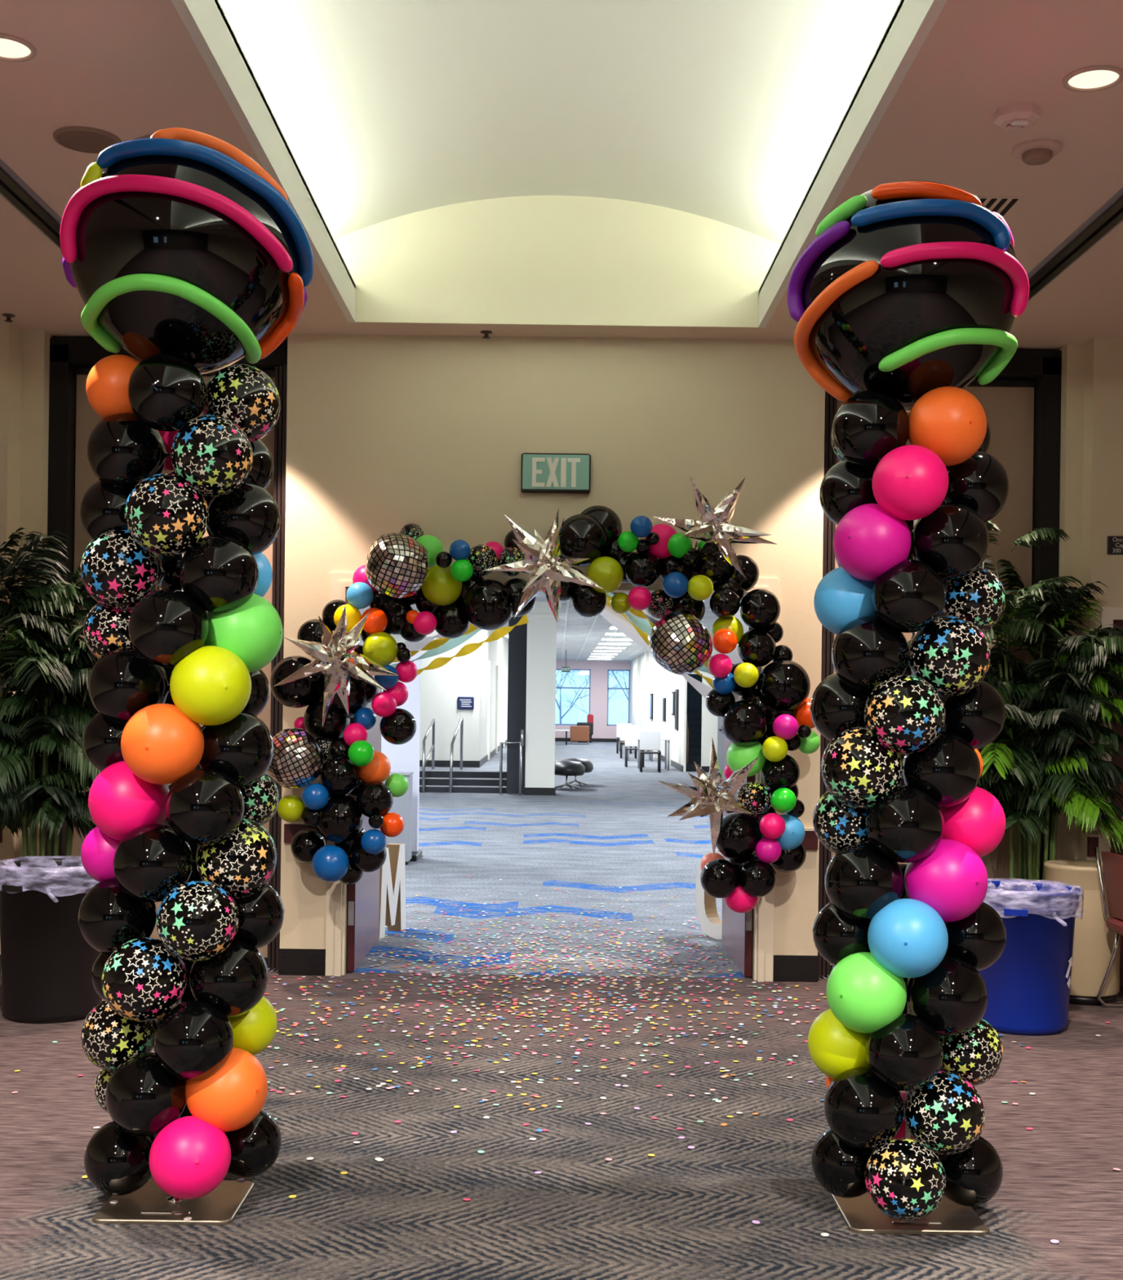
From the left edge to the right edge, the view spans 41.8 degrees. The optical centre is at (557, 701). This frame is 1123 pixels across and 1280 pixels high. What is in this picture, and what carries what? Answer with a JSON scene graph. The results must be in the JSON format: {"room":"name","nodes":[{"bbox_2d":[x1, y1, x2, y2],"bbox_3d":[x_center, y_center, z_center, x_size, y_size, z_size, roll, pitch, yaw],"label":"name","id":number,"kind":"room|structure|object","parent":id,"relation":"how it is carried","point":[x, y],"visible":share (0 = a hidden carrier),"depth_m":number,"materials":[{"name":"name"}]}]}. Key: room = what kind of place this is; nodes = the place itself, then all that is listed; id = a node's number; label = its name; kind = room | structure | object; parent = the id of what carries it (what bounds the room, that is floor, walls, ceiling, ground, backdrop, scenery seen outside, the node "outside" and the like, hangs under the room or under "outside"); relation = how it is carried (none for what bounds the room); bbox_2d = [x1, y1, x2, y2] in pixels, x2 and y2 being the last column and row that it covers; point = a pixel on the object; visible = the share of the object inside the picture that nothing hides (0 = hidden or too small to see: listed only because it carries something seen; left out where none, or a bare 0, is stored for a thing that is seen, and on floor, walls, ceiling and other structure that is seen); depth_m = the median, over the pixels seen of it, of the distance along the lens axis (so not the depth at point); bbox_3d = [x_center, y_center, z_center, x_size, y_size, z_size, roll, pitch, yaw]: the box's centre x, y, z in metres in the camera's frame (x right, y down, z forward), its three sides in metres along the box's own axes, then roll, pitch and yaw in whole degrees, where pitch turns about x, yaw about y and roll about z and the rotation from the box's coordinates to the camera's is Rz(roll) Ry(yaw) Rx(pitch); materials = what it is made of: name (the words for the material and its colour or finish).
{"room":"event hall","nodes":[
{"label":"event hall","id":0,"kind":"room"},
{"bbox_2d":[0,320,22,977],"bbox_3d":[-5.061,-0.324,8.695,3.870,3.715,0.730,1,0,0],"label":"wall","id":1,"kind":"structure","parent":0,"point":[11,335],"depth_m":8.37,"materials":[{"name":"beige paint"}]},
{"bbox_2d":[0,825,1099,977],"bbox_3d":[-1.973,1.129,8.328,10.084,0.890,0.054,1,0,0],"label":"trim","id":2,"kind":"structure","parent":1,"relation":"attached to","point":[1092,838],"depth_m":8.35,"materials":[{"name":"laminate"}]},
{"bbox_2d":[15,329,54,860],"bbox_3d":[-3.061,-0.298,8.795,0.130,3.715,0.530,1,0,0],"label":"wall","id":3,"kind":"structure","parent":0,"point":[35,366],"depth_m":8.53,"materials":[{"name":"beige paint"}]},
{"bbox_2d":[391,609,508,767],"bbox_3d":[-5.204,-0.288,38.875,7.586,2.960,22.250,1,0,0],"label":"wall","id":4,"kind":"structure","parent":0,"point":[482,674],"depth_m":27.75,"materials":[{"name":"white paint"}]},
{"bbox_2d":[419,740,506,767],"bbox_3d":[-5.237,1.121,38.865,7.556,0.120,22.270,1,0,0],"label":"baseboard","id":5,"kind":"structure","parent":4,"relation":"attached to","point":[437,762],"depth_m":27.73,"materials":[{"name":"black"}]},
{"bbox_2d":[457,697,474,709],"bbox_3d":[-1.724,0.024,27.735,0.310,0.240,0.050,1,0,0],"label":"wall sign","id":6,"kind":"object","parent":4,"relation":"attached to","point":[463,703],"visible":1,"depth_m":27.72,"materials":[{"name":"blue plastic"}]},
{"bbox_2d":[419,744,506,770],"bbox_3d":[-2.391,1.224,43.125,4.250,0.001,33.750,1,0,0],"label":"floor","id":7,"kind":"structure","parent":0,"point":[493,764],"depth_m":28.10,"materials":[{"name":"carpet"}]},
{"bbox_2d":[267,741,829,978],"bbox_3d":[-0.021,1.600,35.310,18.000,0.001,53.380,1,0,0],"label":"floor","id":8,"kind":"structure","parent":0,"point":[615,831],"depth_m":13.32,"materials":[{"name":"carpet"}]},
{"bbox_2d":[378,843,405,938],"bbox_3d":[-1.166,1.285,10.070,0.100,0.600,0.460,1,0,17],"label":"cutout letter","id":9,"kind":"object","parent":8,"relation":"on","point":[392,913],"visible":0.73,"depth_m":10.10,"materials":[{"name":"white"}]},
{"bbox_2d":[380,771,413,865],"bbox_3d":[-1.608,1.134,14.400,0.363,0.890,0.340,1,0,0],"label":"base cabinet","id":10,"kind":"object","parent":8,"relation":"on","point":[402,806],"visible":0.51,"depth_m":14.25,"materials":[{"name":"white metal"}]},
{"bbox_2d":[381,653,422,861],"bbox_3d":[-1.740,0.537,14.900,0.719,2.080,0.600,1,0,0],"label":"wall","id":11,"kind":"structure","parent":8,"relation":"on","point":[404,757],"depth_m":14.88,"materials":[{"name":"white paint"}]},
{"bbox_2d":[422,718,435,792],"bbox_3d":[-2.271,0.934,26.000,0.052,1.272,1.055,1,0,5],"label":"handrail","id":12,"kind":"object","parent":8,"relation":"on","point":[424,761],"visible":1,"depth_m":25.84,"materials":[{"name":"silver metal"}]},
{"bbox_2d":[448,715,463,792],"bbox_3d":[-1.772,0.906,25.999,0.071,1.344,1.058,1,0,7],"label":"handrail","id":13,"kind":"object","parent":8,"relation":"on","point":[460,723],"visible":1,"depth_m":25.86,"materials":[{"name":"silver metal"}]},
{"bbox_2d":[419,769,506,793],"bbox_3d":[-2.693,1.385,26.670,3.650,0.360,2.160,1,0,0],"label":"stairs","id":14,"kind":"structure","parent":8,"relation":"on","point":[436,780],"depth_m":25.90,"materials":[{"name":"grey"}]},
{"bbox_2d":[499,729,523,795],"bbox_3d":[-0.783,1.030,25.281,0.063,1.120,0.630,1,0,-40],"label":"handrail","id":15,"kind":"object","parent":8,"relation":"on","point":[522,731],"visible":1,"depth_m":25.10,"materials":[{"name":"silver metal"}]},
{"bbox_2d":[506,615,527,794],"bbox_3d":[-0.694,-0.059,25.850,0.326,3.300,0.700,1,0,0],"label":"pier","id":16,"kind":"object","parent":8,"relation":"on","point":[517,636],"visible":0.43,"depth_m":25.50,"materials":[{"name":"grey paint"}]},
{"bbox_2d":[524,602,561,795],"bbox_3d":[-0.278,-0.054,25.450,0.664,3.300,0.660,1,0,0],"label":"pillar","id":17,"kind":"structure","parent":8,"relation":"on","point":[541,651],"depth_m":25.20,"materials":[{"name":"white paint"}]},
{"bbox_2d":[555,760,585,790],"bbox_3d":[0.178,1.336,27.000,0.680,0.527,1.088,1,0,0],"label":"lounge seat","id":18,"kind":"object","parent":8,"relation":"on","point":[567,768],"visible":0.88,"depth_m":26.59,"materials":[{"name":"black leather"}]},
{"bbox_2d":[560,758,593,786],"bbox_3d":[0.354,1.338,28.200,0.680,0.527,1.088,1,0,0],"label":"lounge seat","id":19,"kind":"object","parent":8,"relation":"on","point":[588,766],"visible":0.54,"depth_m":27.95,"materials":[{"name":"black leather"}]},
{"bbox_2d":[570,725,589,744],"bbox_3d":[0.865,1.261,56.150,0.720,0.700,0.700,1,0,0],"label":"sofa","id":20,"kind":"object","parent":8,"relation":"on","point":[578,733],"visible":1,"depth_m":55.80,"materials":[{"name":"brown leather"}]},
{"bbox_2d":[577,714,593,742],"bbox_3d":[1.112,1.055,58.600,0.660,1.120,0.600,1,0,0],"label":"armchair","id":21,"kind":"object","parent":8,"relation":"on","point":[590,717],"visible":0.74,"depth_m":58.33,"materials":[{"name":"black fabric"}]},
{"bbox_2d":[616,723,631,753],"bbox_3d":[2.122,1.153,46.510,0.480,0.950,0.460,1,0,0],"label":"cafe chair","id":22,"kind":"object","parent":8,"relation":"on","point":[618,725],"visible":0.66,"depth_m":46.70,"materials":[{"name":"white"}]},
{"bbox_2d":[620,724,636,758],"bbox_3d":[2.065,1.152,42.510,0.480,0.950,0.460,1,0,0],"label":"cafe chair","id":23,"kind":"object","parent":8,"relation":"on","point":[623,727],"visible":0.61,"depth_m":42.70,"materials":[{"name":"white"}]},
{"bbox_2d":[625,728,644,767],"bbox_3d":[1.942,1.151,36.810,0.480,0.950,0.460,1,0,0],"label":"cafe chair","id":24,"kind":"object","parent":8,"relation":"on","point":[631,735],"visible":0.69,"depth_m":37.00,"materials":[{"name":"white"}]},
{"bbox_2d":[640,730,661,772],"bbox_3d":[2.168,1.153,34.210,0.480,0.950,0.460,1,0,0],"label":"cafe chair","id":25,"kind":"object","parent":8,"relation":"on","point":[649,740],"visible":1,"depth_m":34.40,"materials":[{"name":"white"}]},
{"bbox_2d":[636,737,671,770],"bbox_3d":[2.325,1.251,35.500,0.760,0.760,1.000,1,0,0],"label":"side table","id":26,"kind":"object","parent":8,"relation":"on","point":[668,740],"visible":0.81,"depth_m":35.90,"materials":[{"name":"white paint"}]},
{"bbox_2d":[695,850,723,939],"bbox_3d":[1.129,1.315,10.044,0.100,0.600,0.480,1,0,-31],"label":"cutout letter","id":27,"kind":"object","parent":8,"relation":"on","point":[709,920],"visible":0.27,"depth_m":10.15,"materials":[{"name":"white"}]},
{"bbox_2d":[71,333,1035,977],"bbox_3d":[-0.032,-0.258,8.695,5.690,3.715,0.330,1,0,0],"label":"wall","id":28,"kind":"structure","parent":0,"point":[385,433],"depth_m":8.53,"materials":[{"name":"beige paint"}]},
{"bbox_2d":[278,948,325,975],"bbox_3d":[-1.475,1.506,8.521,0.269,0.150,0.021,1,0,0],"label":"baseboard","id":29,"kind":"structure","parent":28,"relation":"attached to","point":[292,962],"depth_m":8.51,"materials":[{"name":"black"}]},
{"bbox_2d":[284,821,326,843],"bbox_3d":[-1.458,0.753,8.516,0.245,0.125,0.028,1,0,0],"label":"trim","id":30,"kind":"structure","parent":28,"relation":"attached to","point":[291,828],"depth_m":8.51,"materials":[{"name":"red laminate"}]},
{"bbox_2d":[346,605,382,971],"bbox_3d":[-1.171,0.465,9.186,0.090,2.220,1.188,1,0,0],"label":"door","id":31,"kind":"structure","parent":28,"relation":"in","point":[363,895],"depth_m":9.00,"materials":[{"name":"red laminate"}]},
{"bbox_2d":[392,623,478,662],"bbox_3d":[-0.743,-0.367,8.885,0.850,0.374,0.050,1,0,16],"label":"streamer","id":32,"kind":"object","parent":31,"relation":"attached to","point":[437,642],"visible":0.39,"depth_m":8.88},
{"bbox_2d":[389,616,512,667],"bbox_3d":[-0.698,-0.361,9.035,1.063,0.470,0.075,1,0,31],"label":"streamer","id":33,"kind":"object","parent":31,"relation":"attached to","point":[451,643],"visible":0.34,"depth_m":9.02},
{"bbox_2d":[379,614,528,688],"bbox_3d":[-0.661,-0.306,9.110,1.198,0.462,0.060,1,0,35],"label":"streamer","id":34,"kind":"object","parent":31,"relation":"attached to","point":[498,633],"visible":0.74,"depth_m":9.02},
{"bbox_2d":[266,477,820,912],"bbox_3d":[-0.060,-0.029,8.117,3.128,2.393,0.745,1,0,0],"label":"garland","id":35,"kind":"object","parent":28,"relation":"attached to","point":[338,686],"visible":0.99,"depth_m":8.13,"materials":[{"name":"black"}]},
{"bbox_2d":[404,622,471,650],"bbox_3d":[-0.766,-0.413,8.960,0.873,0.362,0.090,1,0,27],"label":"streamer","id":36,"kind":"object","parent":35,"relation":"attached to","point":[417,646],"visible":0.17,"depth_m":9.01},
{"bbox_2d":[325,573,778,982],"bbox_3d":[-0.031,0.435,8.588,2.590,2.330,0.185,1,0,0],"label":"trim","id":37,"kind":"structure","parent":28,"relation":"attached to","point":[336,891],"depth_m":8.51,"materials":[{"name":"beige paint"}]},
{"bbox_2d":[520,453,591,493],"bbox_3d":[-0.007,-1.321,8.502,0.400,0.226,0.056,1,0,0],"label":"exit sign","id":38,"kind":"object","parent":28,"relation":"attached to","point":[541,473],"visible":1,"depth_m":8.48,"materials":[{"name":"green plastic"}]},
{"bbox_2d":[721,601,755,976],"bbox_3d":[1.109,0.495,9.186,0.090,2.220,1.188,1,0,0],"label":"door","id":39,"kind":"structure","parent":28,"relation":"in","point":[737,927],"depth_m":8.98,"materials":[{"name":"red laminate"}]},
{"bbox_2d":[773,955,818,982],"bbox_3d":[1.380,1.543,8.521,0.259,0.150,0.021,1,0,0],"label":"baseboard","id":40,"kind":"structure","parent":28,"relation":"attached to","point":[786,968],"depth_m":8.51,"materials":[{"name":"black"}]},
{"bbox_2d":[802,827,817,849],"bbox_3d":[1.387,0.791,8.516,0.245,0.125,0.028,1,0,0],"label":"sign","id":41,"kind":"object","parent":28,"relation":"attached to","point":[811,840],"depth_m":8.51,"materials":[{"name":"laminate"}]},
{"bbox_2d":[0,971,1122,1279],"bbox_3d":[-0.021,1.600,0.810,14.000,0.001,15.620,1,0,0],"label":"floor","id":42,"kind":"structure","parent":0,"point":[678,1212],"depth_m":5.26,"materials":[{"name":"carpet"}]},
{"bbox_2d":[0,527,101,859],"bbox_3d":[-2.779,0.297,7.961,1.524,2.534,1.055,1,0,-7],"label":"potted palm","id":43,"kind":"object","parent":42,"relation":"on","point":[41,741],"visible":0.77,"depth_m":7.81,"materials":[{"name":"green plant"}]},
{"bbox_2d":[0,855,102,1023],"bbox_3d":[-2.525,1.181,7.374,0.601,0.771,0.622,1,0,0],"label":"trash can","id":44,"kind":"object","parent":42,"relation":"on","point":[46,961],"visible":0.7,"depth_m":7.16,"materials":[{"name":"black plastic"}]},
{"bbox_2d":[59,127,313,1225],"bbox_3d":[-1.182,-0.098,4.624,0.754,3.362,0.747,1,0,32],"label":"balloon column","id":45,"kind":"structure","parent":42,"relation":"on","point":[183,254],"depth_m":4.46,"materials":[{"name":"rubber"}]},
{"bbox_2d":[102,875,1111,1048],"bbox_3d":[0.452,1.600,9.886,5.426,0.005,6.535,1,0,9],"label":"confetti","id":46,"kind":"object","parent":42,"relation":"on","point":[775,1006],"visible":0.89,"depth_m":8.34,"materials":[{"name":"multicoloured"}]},
{"bbox_2d":[787,180,1029,1235],"bbox_3d":[1.068,-0.008,4.630,0.719,3.242,0.724,1,0,6],"label":"balloon column","id":47,"kind":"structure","parent":42,"relation":"on","point":[906,294],"depth_m":4.45,"materials":[{"name":"rubber"}]},
{"bbox_2d":[911,520,1122,882],"bbox_3d":[2.724,0.305,8.206,1.420,2.662,0.962,1,0,-3],"label":"potted palm","id":48,"kind":"object","parent":42,"relation":"on","point":[1035,752],"visible":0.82,"depth_m":8.07,"materials":[{"name":"green plant"}]},
{"bbox_2d":[977,878,1084,1035],"bbox_3d":[2.329,1.273,7.394,0.606,0.716,0.622,1,0,0],"label":"recycling bin","id":49,"kind":"object","parent":42,"relation":"on","point":[1028,987],"visible":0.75,"depth_m":7.17,"materials":[{"name":"blue plastic"}]},
{"bbox_2d":[1044,859,1120,1005],"bbox_3d":[2.899,1.264,8.120,0.410,0.748,0.410,1,0,0],"label":"planter","id":50,"kind":"object","parent":42,"relation":"on","point":[1094,942],"visible":0.59,"depth_m":7.93,"materials":[{"name":"beige"}]},
{"bbox_2d":[1094,846,1122,1007],"bbox_3d":[3.127,1.209,7.660,0.497,0.859,0.491,1,0,0],"label":"chair","id":51,"kind":"object","parent":42,"relation":"on","point":[1113,863],"visible":1,"depth_m":7.80,"materials":[{"name":"red plastic"}]},
{"bbox_2d":[0,0,1122,351],"bbox_3d":[0.032,-2.477,1.050,14.000,0.726,16.100,1,0,0],"label":"ceiling","id":52,"kind":"structure","parent":0,"point":[755,117],"depth_m":6.23,"materials":[{"name":"white paint"}]},
{"bbox_2d":[2,313,15,322],"bbox_3d":[-3.055,-2.137,8.195,0.070,0.036,0.070,1,0,0],"label":"sprinkler","id":53,"kind":"object","parent":52,"relation":"attached to","point":[8,316],"visible":1,"depth_m":8.18,"materials":[{"name":"brown metal"}]},
{"bbox_2d":[0,33,36,62],"bbox_3d":[-1.802,-2.133,4.800,0.196,0.009,0.196,1,0,0],"label":"recessed light","id":54,"kind":"object","parent":52,"relation":"in","point":[12,48],"visible":1,"depth_m":4.82,"materials":[{"name":"beige"}]},
{"bbox_2d":[0,158,62,248],"bbox_3d":[-2.272,-2.134,1.300,0.150,0.022,14.600,1,0,0],"label":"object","id":55,"kind":"structure","parent":52,"relation":"in","point":[13,188],"depth_m":6.29,"materials":[{"name":"black"}]},
{"bbox_2d":[53,125,121,153],"bbox_3d":[-1.784,-2.133,5.590,0.250,0.012,0.250,1,0,0],"label":"ceiling speaker","id":56,"kind":"object","parent":52,"relation":"attached to","point":[80,139],"visible":0.91,"depth_m":5.57,"materials":[{"name":"brown"}]},
{"bbox_2d":[334,195,780,327],"bbox_3d":[0.003,-2.478,0.875,3.400,0.725,14.750,1,0,0],"label":"cove","id":57,"kind":"object","parent":52,"relation":"attached to","point":[544,260],"depth_m":8.25,"materials":[{"name":"beige paint"}]},
{"bbox_2d":[977,195,1026,217],"bbox_3d":[1.837,-2.088,6.212,0.200,0.006,0.260,1,0,0],"label":"ceiling vent","id":58,"kind":"object","parent":52,"relation":"in","point":[1004,206],"visible":0.61,"depth_m":6.15,"materials":[{"name":"white metal"}]},
{"bbox_2d":[993,102,1041,129],"bbox_3d":[1.631,-2.063,5.217,0.150,0.062,0.150,1,0,0],"label":"fire alarm strobe","id":59,"kind":"object","parent":52,"relation":"attached to","point":[1015,116],"visible":1,"depth_m":5.17,"materials":[{"name":"beige plastic"}]},
{"bbox_2d":[1013,138,1062,165],"bbox_3d":[1.812,-2.065,5.553,0.180,0.052,0.180,1,0,0],"label":"smoke detector","id":60,"kind":"object","parent":52,"relation":"attached to","point":[1037,151],"visible":1,"depth_m":5.51,"materials":[{"name":"beige plastic"}]},
{"bbox_2d":[1026,187,1122,302],"bbox_3d":[2.367,-2.073,1.300,0.150,0.022,14.600,1,0,0],"label":"trim","id":61,"kind":"structure","parent":52,"relation":"attached to","point":[1109,215],"depth_m":6.65,"materials":[{"name":"black"}]},
{"bbox_2d":[1062,65,1122,92],"bbox_3d":[1.798,-2.086,4.930,0.196,0.009,0.196,1,0,0],"label":"recessed light","id":62,"kind":"object","parent":52,"relation":"in","point":[1098,77],"visible":1,"depth_m":4.93,"materials":[{"name":"beige glass"}]},
{"bbox_2d":[410,591,746,661],"bbox_3d":[0.023,-1.725,35.375,18.000,0.050,53.250,1,0,0],"label":"ceiling","id":63,"kind":"structure","parent":0,"point":[593,637],"depth_m":36.20,"materials":[{"name":"grey"}]},
{"bbox_2d":[595,646,626,648],"bbox_3d":[1.642,-1.664,45.000,0.950,0.027,1.100,1,0,0],"label":"recessed light","id":64,"kind":"object","parent":63,"relation":"in","point":[606,647],"visible":1,"depth_m":44.74,"materials":[{"name":"white paint"}]},
{"bbox_2d":[597,642,632,644],"bbox_3d":[1.642,-1.664,42.000,0.950,0.027,1.100,1,0,0],"label":"recessed light","id":65,"kind":"object","parent":63,"relation":"in","point":[598,643],"visible":1,"depth_m":41.65,"materials":[{"name":"white paint"}]},
{"bbox_2d":[600,637,632,640],"bbox_3d":[1.642,-1.664,39.000,0.950,0.027,1.100,1,0,0],"label":"recessed light","id":66,"kind":"object","parent":63,"relation":"in","point":[602,638],"visible":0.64,"depth_m":38.69,"materials":[{"name":"white paint"}]},
{"bbox_2d":[535,595,715,661],"bbox_3d":[1.122,-1.682,40.500,4.200,0.007,41.000,1,0,0],"label":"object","id":67,"kind":"structure","parent":63,"relation":"attached to","point":[567,607],"depth_m":38.16,"materials":[{"name":"white paint"}]},
{"bbox_2d":[555,660,631,738],"bbox_3d":[0.001,-0.050,60.100,18.000,3.300,0.200,1,0,0],"label":"wall","id":68,"kind":"structure","parent":0,"point":[598,691],"depth_m":60.01,"materials":[{"name":"pink paint"}]},
{"bbox_2d":[555,668,591,725],"bbox_3d":[0.603,-0.197,60.060,1.506,2.290,0.120,1,0,0],"label":"window","id":69,"kind":"structure","parent":68,"relation":"in","point":[589,687],"depth_m":60.01,"materials":[{"name":"blue"}]},
{"bbox_2d":[555,737,619,742],"bbox_3d":[-0.020,1.530,59.985,18.000,0.140,0.030,1,0,0],"label":"baseboard","id":70,"kind":"structure","parent":68,"relation":"attached to","point":[593,740],"depth_m":59.98,"materials":[{"name":"black"}]},
{"bbox_2d":[607,669,630,725],"bbox_3d":[2.505,-0.172,60.060,0.919,2.290,0.120,1,0,0],"label":"window","id":71,"kind":"structure","parent":68,"relation":"in","point":[608,687],"depth_m":60.01,"materials":[{"name":"blue"}]},
{"bbox_2d":[630,651,687,772],"bbox_3d":[2.950,-0.011,47.250,0.180,3.300,25.500,1,0,0],"label":"wall","id":72,"kind":"structure","parent":0,"point":[648,677],"depth_m":42.87,"materials":[{"name":"white paint"}]},
{"bbox_2d":[649,693,653,719],"bbox_3d":[2.950,0.139,46.000,0.054,0.800,0.800,1,0,0],"label":"wall picture","id":73,"kind":"object","parent":72,"relation":"attached to","point":[651,695],"visible":1,"depth_m":45.63,"materials":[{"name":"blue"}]},
{"bbox_2d":[662,697,666,721],"bbox_3d":[2.950,0.214,40.500,0.054,0.650,0.600,1,0,0],"label":"wall picture","id":74,"kind":"object","parent":72,"relation":"attached to","point":[664,699],"visible":1,"depth_m":40.22,"materials":[{"name":"black"}]},
{"bbox_2d":[671,691,675,715],"bbox_3d":[2.952,0.039,37.400,0.054,0.600,0.500,1,0,0],"label":"wall picture","id":75,"kind":"object","parent":72,"relation":"attached to","point":[673,692],"visible":0.96,"depth_m":37.16,"materials":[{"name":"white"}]},
{"bbox_2d":[675,688,679,729],"bbox_3d":[2.950,0.189,36.300,0.054,1.000,0.600,1,0,0],"label":"wall picture","id":76,"kind":"object","parent":72,"relation":"attached to","point":[677,691],"visible":1,"depth_m":36.00,"materials":[{"name":"black"}]},
{"bbox_2d":[647,750,709,772],"bbox_3d":[5.959,1.608,47.240,6.040,0.140,25.520,1,0,0],"label":"baseboard","id":77,"kind":"structure","parent":72,"relation":"attached to","point":[674,764],"depth_m":35.68,"materials":[{"name":"black"}]},
{"bbox_2d":[685,713,702,771],"bbox_3d":[3.346,0.584,35.672,0.606,2.120,1.775,1,0,0],"label":"staircase","id":78,"kind":"structure","parent":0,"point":[694,721],"depth_m":35.46,"materials":[{"name":"grey"}]},
{"bbox_2d":[686,674,702,713],"bbox_3d":[3.369,0.344,36.750,0.666,2.600,0.100,1,0,0],"label":"wall","id":79,"kind":"structure","parent":0,"point":[694,703],"depth_m":36.70,"materials":[{"name":"grey"}]},
{"bbox_2d":[691,631,725,768],"bbox_3d":[5.990,0.029,34.560,6.020,3.300,0.120,1,0,0],"label":"wall","id":80,"kind":"structure","parent":0,"point":[709,721],"depth_m":34.50,"materials":[{"name":"white paint"}]},
{"bbox_2d":[717,716,724,772],"bbox_3d":[4.121,0.604,34.440,0.711,2.100,0.119,1,0,0],"label":"door","id":81,"kind":"structure","parent":80,"relation":"in","point":[721,736],"depth_m":34.47,"materials":[{"name":"grey metal"}]},
{"bbox_2d":[1055,343,1084,859],"bbox_3d":[2.983,-0.218,8.795,0.100,3.715,0.530,1,0,0],"label":"wall","id":82,"kind":"structure","parent":0,"point":[1073,354],"depth_m":8.53,"materials":[{"name":"beige paint"}]},
{"bbox_2d":[1078,337,1122,860],"bbox_3d":[5.018,-0.192,8.720,3.970,3.715,0.680,1,0,0],"label":"wall","id":83,"kind":"structure","parent":0,"point":[1103,426],"depth_m":8.38,"materials":[{"name":"beige paint"}]},
{"bbox_2d":[1097,606,1122,861],"bbox_3d":[3.745,0.559,8.367,1.335,2.180,0.035,1,0,0],"label":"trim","id":84,"kind":"structure","parent":83,"relation":"attached to","point":[1110,614],"depth_m":8.35,"materials":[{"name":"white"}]},
{"bbox_2d":[1106,536,1122,554],"bbox_3d":[3.261,-0.890,8.371,0.260,0.104,0.018,1,0,0],"label":"sign","id":85,"kind":"object","parent":83,"relation":"attached to","point":[1115,544],"visible":1,"depth_m":8.36,"materials":[{"name":"black plastic"}]},
{"bbox_2d":[1110,619,1122,987],"bbox_3d":[3.743,0.589,8.402,1.200,2.100,0.085,1,0,0],"label":"door","id":86,"kind":"structure","parent":83,"relation":"in","point":[1118,623],"depth_m":8.40,"materials":[{"name":"red laminate"}]},
{"label":"floor","id":87,"kind":"structure","parent":0,"visible":0},
{"bbox_2d":[555,670,617,724],"bbox_3d":[0.451,-0.150,67.937,5.086,5.513,2.282,1,0,16],"label":"bare tree","id":88,"kind":"object","parent":87,"relation":"on","point":[567,673],"visible":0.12,"depth_m":67.81,"materials":[{"name":"blue plant"}]},
{"bbox_2d":[557,670,626,714],"bbox_3d":[2.002,-0.419,71.688,3.270,6.096,2.716,1,0,-28],"label":"bare tree","id":89,"kind":"object","parent":87,"relation":"on","point":[579,670],"visible":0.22,"depth_m":71.62,"materials":[{"name":"blue plant"}]},
{"bbox_2d":[608,671,628,723],"bbox_3d":[3.324,-0.609,68.992,4.779,6.509,2.722,1,0,0],"label":"bare tree","id":90,"kind":"object","parent":87,"relation":"on","point":[613,673],"visible":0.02,"depth_m":69.00,"materials":[{"name":"blue plant"}]},
{"bbox_3d":[0.004,-0.300,8.905,18.000,3.800,0.430,1,0,0],"label":"wall","id":91,"kind":"structure","parent":0,"visible":0},
{"bbox_2d":[600,604,712,698],"bbox_3d":[0.591,-0.378,9.185,1.377,0.878,0.110,1,0,-39],"label":"streamer","id":92,"kind":"object","parent":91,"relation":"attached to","point":[618,620],"visible":0.4,"depth_m":9.08},
{"bbox_2d":[605,592,713,675],"bbox_3d":[0.637,-0.434,9.035,1.117,0.727,0.080,1,0,-30],"label":"streamer","id":93,"kind":"object","parent":91,"relation":"attached to","point":[644,625],"visible":0.16,"depth_m":8.97},
{"bbox_2d":[606,595,714,688],"bbox_3d":[0.603,-0.415,9.110,1.264,0.807,0.100,1,0,-34],"label":"streamer","id":94,"kind":"object","parent":91,"relation":"attached to","point":[645,636],"visible":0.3,"depth_m":9.05},
{"bbox_2d":[611,592,710,668],"bbox_3d":[0.694,-0.422,8.885,0.885,0.616,0.060,1,0,-16],"label":"streamer","id":95,"kind":"object","parent":91,"relation":"attached to","point":[636,612],"visible":0.15,"depth_m":8.84},
{"bbox_3d":[-2.291,-0.288,9.030,1.410,3.715,0.060,1,0,0],"label":"wall","id":96,"kind":"structure","parent":0,"visible":0},
{"bbox_2d":[44,337,287,857],"bbox_3d":[-2.291,-0.287,8.800,1.410,3.715,0.400,1,0,0],"label":"trim","id":97,"kind":"structure","parent":96,"relation":"attached to","point":[66,354],"depth_m":8.62,"materials":[{"name":"black wood"}]},
{"bbox_3d":[2.233,-0.228,9.030,1.400,3.715,0.060,1,0,0],"label":"wall","id":98,"kind":"structure","parent":0,"visible":0},
{"bbox_2d":[817,350,1062,979],"bbox_3d":[2.233,-0.228,8.800,1.400,3.715,0.400,1,0,0],"label":"trim","id":99,"kind":"structure","parent":98,"relation":"attached to","point":[1045,367],"depth_m":8.62,"materials":[{"name":"black wood"}]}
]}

